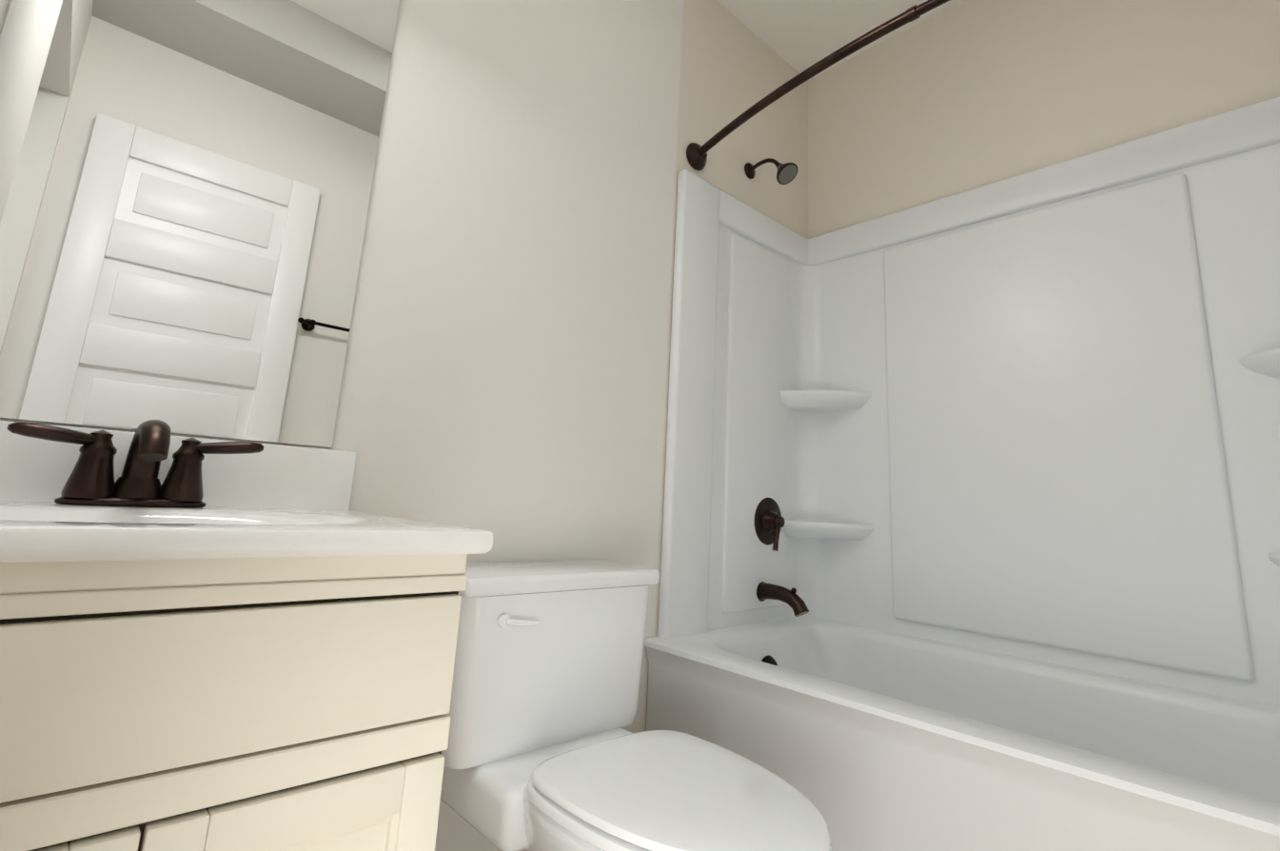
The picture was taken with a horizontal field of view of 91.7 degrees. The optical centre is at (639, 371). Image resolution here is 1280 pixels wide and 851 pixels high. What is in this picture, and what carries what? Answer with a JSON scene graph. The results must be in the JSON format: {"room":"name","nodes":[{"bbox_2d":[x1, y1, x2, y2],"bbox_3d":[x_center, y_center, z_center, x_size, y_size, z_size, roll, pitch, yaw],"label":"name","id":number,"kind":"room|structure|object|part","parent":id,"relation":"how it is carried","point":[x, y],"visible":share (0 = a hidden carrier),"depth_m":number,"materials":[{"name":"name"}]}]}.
{"room":"bathroom","nodes":[
{"label":"bathroom","id":0,"kind":"room"},
{"bbox_2d":[0,0,807,850],"bbox_3d":[-0.223,-0.143,1.726,2.545,2.740,0.100,14,-16,-41],"label":"wall","id":1,"kind":"structure","parent":0,"point":[504,373],"depth_m":1.63,"materials":[{"name":"white paint"}]},
{"bbox_2d":[0,0,399,447],"bbox_3d":[-0.795,-0.431,1.156,0.575,1.087,0.006,14,-16,-41],"label":"mirror","id":2,"kind":"object","parent":1,"relation":"attached to","point":[185,189],"visible":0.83,"depth_m":1.11,"materials":[{"name":"clear glass"}]},
{"bbox_2d":[744,157,798,184],"bbox_3d":[0.480,-0.734,2.268,0.084,0.133,0.204,14,-16,-41],"label":"shower head","id":3,"kind":"object","parent":1,"relation":"attached to","point":[786,172],"visible":1,"depth_m":2.23},
{"bbox_2d":[686,0,950,170],"bbox_3d":[0.701,-0.834,1.529,0.185,0.096,1.597,14,-16,-41],"label":"rail","id":4,"kind":"object","parent":1,"relation":"attached to","point":[697,155],"visible":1,"depth_m":1.68,"materials":[{"name":"brown metal"}]},
{"bbox_2d":[716,0,963,79],"bbox_3d":[0.430,-1.618,1.396,2.545,0.080,1.800,14,-16,-41],"label":"ceiling","id":5,"kind":"structure","parent":0,"point":[798,36],"depth_m":2.41,"materials":[{"name":"white paint"}]},
{"bbox_2d":[807,0,1279,238],"bbox_3d":[1.249,-0.024,1.918,0.100,2.740,1.600,14,-16,-41],"label":"wall","id":6,"kind":"structure","parent":0,"point":[963,96],"depth_m":2.08,"materials":[{"name":"beige paint"}]},
{"bbox_3d":[0.078,1.081,0.644,3.105,0.060,1.800,14,-16,-41],"label":"floor","id":7,"kind":"structure","parent":0,"visible":0},
{"bbox_2d":[0,420,492,850],"bbox_3d":[-0.641,0.544,0.751,0.631,0.957,0.583,14,-16,-41],"label":"bathroom vanity","id":8,"kind":"object","parent":7,"relation":"on","point":[257,652],"visible":1,"depth_m":0.65,"materials":[{"name":"white"}]},
{"bbox_2d":[6,419,264,507],"bbox_3d":[-0.745,0.138,0.937,0.315,0.129,0.170,14,-16,-41],"label":"faucet","id":9,"kind":"object","parent":8,"relation":"on","point":[90,481],"visible":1,"depth_m":0.93,"materials":[{"name":"brown metal"}]},
{"bbox_2d":[440,559,832,850],"bbox_3d":[-0.036,0.764,1.108,0.504,0.734,0.808,14,-16,-41],"label":"toilet","id":10,"kind":"object","parent":7,"relation":"on","point":[544,751],"visible":0.98,"depth_m":1.14,"materials":[{"name":"white ceramic"}]},
{"bbox_2d":[644,96,1279,850],"bbox_3d":[0.883,0.271,1.528,0.842,1.966,1.596,14,-16,-41],"label":"bathtub","id":11,"kind":"object","parent":7,"relation":"on","point":[970,521],"visible":0.98,"depth_m":1.73,"materials":[{"name":"white plastic"}]},
{"bbox_3d":[0.464,0.736,2.016,0.076,0.096,0.186,14,-16,-41],"label":"spout mount","id":12,"kind":"part","parent":11,"relation":"part of","materials":[{"name":"brown metal"}]}
]}

